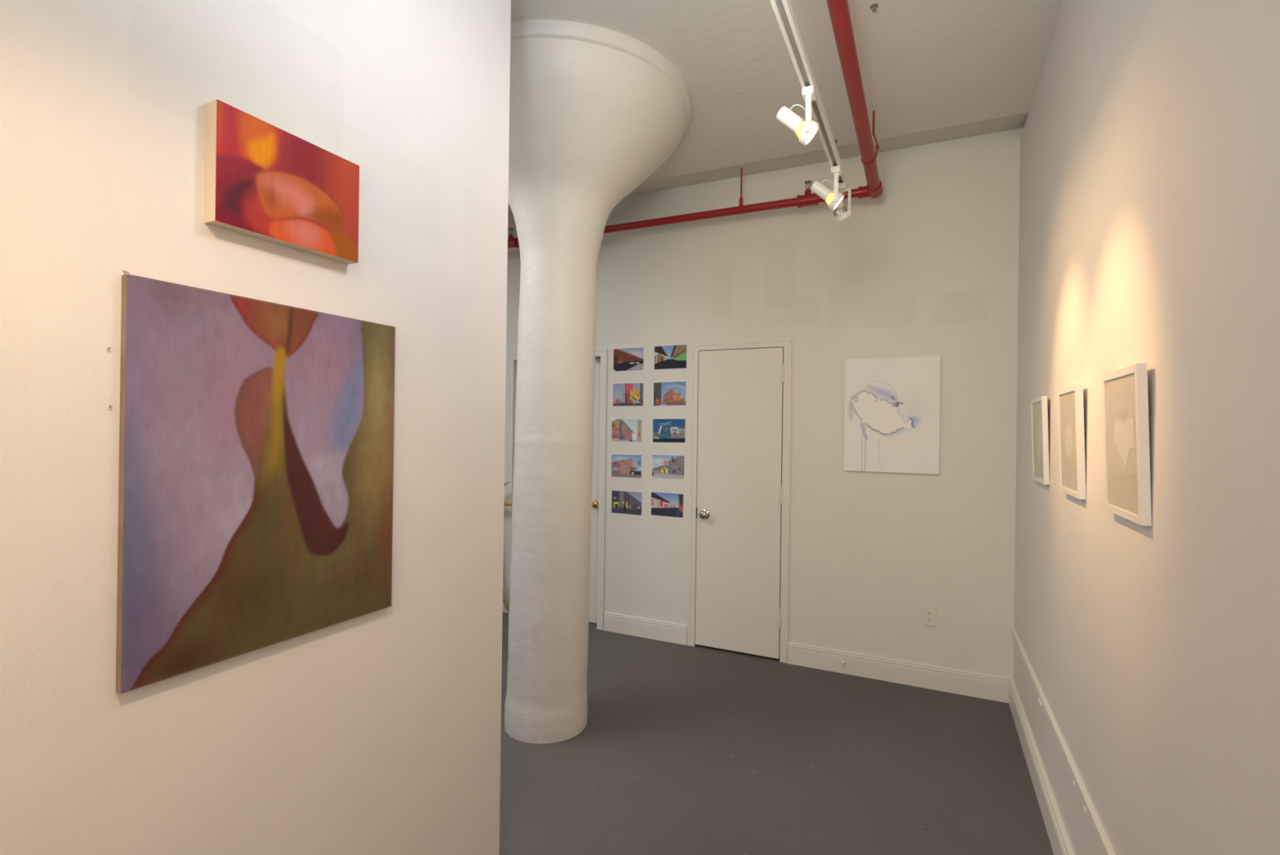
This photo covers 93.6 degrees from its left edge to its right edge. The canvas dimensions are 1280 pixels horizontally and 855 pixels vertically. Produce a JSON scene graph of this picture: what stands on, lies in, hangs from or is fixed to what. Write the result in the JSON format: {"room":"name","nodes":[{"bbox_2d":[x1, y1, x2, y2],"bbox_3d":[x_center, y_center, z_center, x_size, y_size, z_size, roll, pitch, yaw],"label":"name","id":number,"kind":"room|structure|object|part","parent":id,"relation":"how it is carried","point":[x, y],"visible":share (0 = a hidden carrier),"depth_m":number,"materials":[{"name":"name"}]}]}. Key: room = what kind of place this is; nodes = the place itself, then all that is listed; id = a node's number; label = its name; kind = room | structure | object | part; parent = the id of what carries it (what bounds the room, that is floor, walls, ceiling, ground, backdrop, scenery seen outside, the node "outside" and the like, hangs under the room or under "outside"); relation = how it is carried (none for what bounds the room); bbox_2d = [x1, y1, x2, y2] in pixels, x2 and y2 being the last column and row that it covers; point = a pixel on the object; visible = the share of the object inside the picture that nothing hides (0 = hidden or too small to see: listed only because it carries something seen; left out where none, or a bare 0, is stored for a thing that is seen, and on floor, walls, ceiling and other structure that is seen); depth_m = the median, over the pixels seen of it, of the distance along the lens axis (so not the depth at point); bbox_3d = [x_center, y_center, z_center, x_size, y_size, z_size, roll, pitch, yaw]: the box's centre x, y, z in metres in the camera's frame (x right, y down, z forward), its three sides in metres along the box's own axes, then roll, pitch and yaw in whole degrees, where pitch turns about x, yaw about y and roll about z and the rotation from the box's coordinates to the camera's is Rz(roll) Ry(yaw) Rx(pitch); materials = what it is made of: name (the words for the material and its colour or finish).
{"room":"art gallery","nodes":[
{"label":"art gallery","id":0,"kind":"room"},
{"bbox_2d":[0,0,511,854],"bbox_3d":[-1.433,-0.088,0.153,0.140,3.130,4.237,1,0,26],"label":"wall partition","id":1,"kind":"structure","parent":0,"point":[377,732],"depth_m":1.27,"materials":[{"name":"paint"}]},
{"bbox_2d":[115,270,395,693],"bbox_3d":[-0.787,0.097,1.324,0.018,0.744,0.593,1,0,26],"label":"abstract painting","id":2,"kind":"object","parent":1,"relation":"attached to","point":[255,481],"visible":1,"depth_m":1.24,"materials":[{"name":"paint"}]},
{"bbox_2d":[204,99,359,264],"bbox_3d":[-0.770,-0.519,1.323,0.036,0.236,0.325,1,0,26],"label":"painting","id":3,"kind":"object","parent":1,"relation":"attached to","point":[264,181],"visible":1,"depth_m":1.28,"materials":[{"name":"paint"}]},
{"bbox_2d":[502,127,1023,680],"bbox_3d":[-0.145,-0.150,4.503,5.344,3.300,0.165,1,0,26],"label":"wall","id":4,"kind":"structure","parent":0,"point":[928,265],"depth_m":3.71,"materials":[{"name":"paint"}]},
{"bbox_2d":[504,348,607,630],"bbox_3d":[-0.666,0.451,4.648,0.905,2.085,0.015,1,0,26],"label":"trim","id":5,"kind":"structure","parent":4,"relation":"attached to","point":[602,353],"depth_m":4.47,"materials":[{"name":"white paint"}]},
{"bbox_2d":[588,357,600,622],"bbox_3d":[-0.631,0.478,4.720,0.787,2.020,0.106,1,0,26],"label":"door","id":6,"kind":"structure","parent":4,"relation":"in","point":[593,602],"depth_m":4.59,"materials":[{"name":"paint"}]},
{"bbox_3d":[-0.331,0.583,4.553,0.066,0.066,0.066,1,0,26],"label":"knob","id":7,"kind":"part","parent":6,"relation":"part of","materials":[{"name":"gold metal"}]},
{"bbox_2d":[610,453,642,479],"bbox_3d":[-0.100,0.282,4.385,0.259,0.177,0.001,0,0,26],"label":"print","id":8,"kind":"object","parent":4,"relation":"attached to","point":[622,465],"visible":1,"depth_m":4.38},
{"bbox_2d":[610,417,643,443],"bbox_3d":[-0.098,0.022,4.387,0.259,0.177,0.001,1,0,26],"label":"print","id":9,"kind":"object","parent":4,"relation":"attached to","point":[622,429],"visible":1,"depth_m":4.38},
{"bbox_2d":[610,488,643,515],"bbox_3d":[-0.098,0.549,4.382,0.259,0.177,0.001,1,0,26],"label":"print","id":10,"kind":"object","parent":4,"relation":"attached to","point":[622,502],"visible":1,"depth_m":4.38},
{"bbox_2d":[612,382,644,406],"bbox_3d":[-0.087,-0.239,4.383,0.259,0.177,0.001,0,0,26],"label":"print","id":11,"kind":"object","parent":4,"relation":"attached to","point":[628,393],"visible":1,"depth_m":4.38},
{"bbox_2d":[612,346,644,372],"bbox_3d":[-0.085,-0.495,4.384,0.259,0.177,0.001,0,0,26],"label":"print","id":12,"kind":"object","parent":4,"relation":"attached to","point":[629,358],"visible":1,"depth_m":4.38},
{"bbox_2d":[649,490,684,518],"bbox_3d":[0.191,0.545,4.244,0.259,0.177,0.001,1,0,26],"label":"print","id":13,"kind":"object","parent":4,"relation":"attached to","point":[668,504],"visible":1,"depth_m":4.24},
{"bbox_2d":[651,453,685,479],"bbox_3d":[0.198,0.279,4.243,0.259,0.177,0.001,1,0,26],"label":"print","id":14,"kind":"object","parent":4,"relation":"attached to","point":[664,466],"visible":1,"depth_m":4.24},
{"bbox_2d":[652,417,686,443],"bbox_3d":[0.204,0.023,4.242,0.259,0.177,0.001,0,0,26],"label":"print","id":15,"kind":"object","parent":4,"relation":"attached to","point":[664,430],"visible":1,"depth_m":4.24},
{"bbox_2d":[653,380,686,406],"bbox_3d":[0.209,-0.237,4.241,0.259,0.177,0.001,0,0,26],"label":"print","id":16,"kind":"object","parent":4,"relation":"attached to","point":[665,393],"visible":1,"depth_m":4.24},
{"bbox_2d":[653,343,687,370],"bbox_3d":[0.214,-0.495,4.241,0.259,0.177,0.001,0,0,26],"label":"print","id":17,"kind":"object","parent":4,"relation":"attached to","point":[667,357],"visible":1,"depth_m":4.24},
{"bbox_2d":[687,337,791,662],"bbox_3d":[0.653,0.466,4.016,0.688,2.089,0.015,1,0,26],"label":"trim","id":18,"kind":"structure","parent":4,"relation":"attached to","point":[786,343],"depth_m":3.96,"materials":[{"name":"white paint"}]},
{"bbox_2d":[695,346,784,658],"bbox_3d":[0.650,0.486,4.000,0.594,2.017,0.104,1,0,26],"label":"door","id":19,"kind":"structure","parent":4,"relation":"in","point":[740,490],"depth_m":4.01,"materials":[{"name":"paint"}]},
{"bbox_3d":[0.433,0.592,4.082,0.066,0.066,0.066,1,0,26],"label":"knob","id":20,"kind":"part","parent":19,"relation":"part of","materials":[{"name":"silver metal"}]},
{"bbox_2d":[502,602,1009,702],"bbox_3d":[-0.215,1.432,4.424,5.024,0.135,0.015,1,0,26],"label":"baseboard","id":21,"kind":"structure","parent":4,"relation":"attached to","point":[993,687],"depth_m":3.65,"materials":[{"name":"white paint"}]},
{"bbox_2d":[507,111,1028,216],"bbox_3d":[-0.223,-1.766,4.298,5.344,0.270,0.335,1,0,26],"label":"beam","id":22,"kind":"structure","parent":4,"relation":"attached to","point":[1016,121],"depth_m":3.60,"materials":[{"name":"beige paint"}]},
{"bbox_2d":[844,355,940,474],"bbox_3d":[1.506,-0.075,3.609,0.527,0.688,0.020,1,0,26],"label":"painting","id":23,"kind":"object","parent":4,"relation":"attached to","point":[892,405],"visible":1,"depth_m":3.59,"materials":[{"name":"paper"}]},
{"bbox_2d":[922,604,936,626],"bbox_3d":[1.692,1.103,3.517,0.072,0.116,0.010,1,0,26],"label":"wall outlet","id":24,"kind":"object","parent":4,"relation":"attached to","point":[929,612],"visible":1,"depth_m":3.51,"materials":[{"name":"white plastic"}]},
{"bbox_2d":[926,609,932,615],"bbox_3d":[1.691,1.083,3.514,0.033,0.033,0.003,1,0,26],"label":"socket","id":25,"kind":"object","parent":24,"relation":"attached to","point":[929,612],"depth_m":3.51,"materials":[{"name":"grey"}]},
{"bbox_2d":[926,616,932,622],"bbox_3d":[1.691,1.122,3.514,0.033,0.033,0.003,1,0,26],"label":"socket","id":26,"kind":"object","parent":24,"relation":"attached to","point":[929,619],"depth_m":3.51,"materials":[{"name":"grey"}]},
{"bbox_2d":[499,612,1053,854],"bbox_3d":[-1.571,1.537,1.572,5.344,0.120,7.000,1,0,26],"label":"floor","id":27,"kind":"structure","parent":0,"point":[681,748],"depth_m":2.66,"materials":[{"name":"grey paint"}]},
{"bbox_2d":[502,481,512,612],"bbox_3d":[-1.157,0.955,4.779,0.384,1.071,0.148,1,0,14],"label":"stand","id":28,"kind":"object","parent":27,"relation":"on","point":[507,503],"visible":0.16,"depth_m":4.70,"materials":[{"name":"brown wood"}]},
{"bbox_3d":[-1.108,1.174,4.739,0.235,0.631,0.065,1,0,21],"label":"leg","id":29,"kind":"part","parent":28,"relation":"part of","materials":[{"name":"brown wood"}]},
{"bbox_2d":[504,19,691,743],"bbox_3d":[-0.408,-0.071,3.054,1.294,3.131,1.291,1,0,26],"label":"column","id":30,"kind":"structure","parent":27,"relation":"on","point":[595,111],"depth_m":2.86,"materials":[{"name":"white paint"}]},
{"bbox_2d":[507,0,1063,206],"bbox_3d":[-1.667,-1.790,1.283,5.344,0.270,6.350,1,0,26],"label":"ceiling","id":31,"kind":"structure","parent":0,"point":[924,64],"depth_m":2.65,"materials":[{"name":"white paint"}]},
{"bbox_2d":[507,0,883,248],"bbox_3d":[-0.921,-1.510,2.831,3.658,0.309,3.194,1,0,26],"label":"pipe","id":32,"kind":"object","parent":31,"relation":"attached to","point":[838,10],"visible":0.94,"depth_m":3.08,"materials":[{"name":"red metal"}]},
{"bbox_2d":[769,0,848,189],"bbox_3d":[0.379,-1.361,1.589,0.100,0.531,2.574,1,0,26],"label":"track","id":33,"kind":"object","parent":31,"relation":"hanging from","point":[783,10],"visible":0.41,"depth_m":1.85,"materials":[{"name":"white metal"}]},
{"bbox_2d":[776,84,819,146],"bbox_3d":[0.517,-1.005,1.961,0.136,0.176,0.092,1,0,26],"label":"track spotlight","id":34,"kind":"object","parent":33,"relation":"hanging from","point":[805,131],"visible":1,"depth_m":1.94,"materials":[{"name":"white metal"}]},
{"bbox_3d":[0.533,-0.964,1.952,0.062,0.062,0.064,1,0,26],"label":"bulb","id":35,"kind":"part","parent":34,"relation":"part of","materials":[{"name":"yellow glass"}]},
{"bbox_2d":[810,165,844,210],"bbox_3d":[0.793,-1.001,2.539,0.136,0.177,0.092,1,0,26],"label":"track spotlight","id":36,"kind":"object","parent":33,"relation":"hanging from","point":[833,199],"visible":1,"depth_m":2.51,"materials":[{"name":"white metal"}]},
{"bbox_3d":[0.810,-0.959,2.529,0.062,0.062,0.064,1,0,26],"label":"bulb","id":37,"kind":"part","parent":36,"relation":"part of","materials":[{"name":"yellow glass"}]},
{"bbox_2d":[831,182,851,222],"bbox_3d":[0.893,-1.003,2.679,0.093,0.170,0.109,1,0,26],"label":"track spotlight","id":38,"kind":"object","parent":33,"relation":"attached to","point":[841,211],"visible":0.77,"depth_m":2.66,"materials":[{"name":"white metal"}]},
{"bbox_3d":[0.899,-0.966,2.688,0.063,0.060,0.062,1,0,26],"label":"bulb","id":39,"kind":"part","parent":38,"relation":"part of","materials":[{"name":"silver metal"}]},
{"bbox_2d":[870,3,878,12],"bbox_3d":[0.899,-1.609,2.309,0.028,0.020,0.027,1,0,26],"label":"bolt","id":40,"kind":"object","parent":31,"relation":"attached to","point":[873,6],"visible":1,"depth_m":2.31,"materials":[{"name":"grey metal"}]},
{"bbox_2d":[1013,0,1279,854],"bbox_3d":[0.721,-0.059,0.301,0.150,3.130,6.665,1,0,26],"label":"wall","id":41,"kind":"structure","parent":0,"point":[1149,217],"depth_m":1.26,"materials":[{"name":"paint"}]},
{"bbox_2d":[1030,395,1049,484],"bbox_3d":[1.699,0.052,2.556,0.030,0.357,0.300,1,0,26],"label":"picture frame","id":42,"kind":"object","parent":41,"relation":"attached to","point":[1039,413],"visible":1,"depth_m":2.51,"materials":[{"name":"white wood"}]},
{"bbox_2d":[1008,678,1074,854],"bbox_3d":[0.655,1.438,0.404,0.022,0.135,6.515,1,0,26],"label":"baseboard","id":43,"kind":"structure","parent":41,"relation":"attached to","point":[1058,836],"depth_m":2.43,"materials":[{"name":"white paint"}]},
{"bbox_2d":[1010,626,1115,854],"bbox_3d":[0.660,1.099,0.405,0.022,0.038,6.515,1,0,26],"label":"trim","id":44,"kind":"structure","parent":41,"relation":"attached to","point":[1089,808],"depth_m":1.98,"materials":[{"name":"white paint"}]},
{"bbox_2d":[1057,383,1085,499],"bbox_3d":[1.432,0.045,1.998,0.030,0.357,0.297,1,0,26],"label":"picture frame","id":45,"kind":"object","parent":41,"relation":"attached to","point":[1071,416],"visible":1,"depth_m":1.95,"materials":[{"name":"white wood"}]},
{"bbox_2d":[1101,363,1151,525],"bbox_3d":[1.171,0.038,1.454,0.030,0.357,0.298,1,0,26],"label":"picture frame","id":46,"kind":"object","parent":41,"relation":"attached to","point":[1125,400],"visible":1,"depth_m":1.41,"materials":[{"name":"white wood"}]}
]}

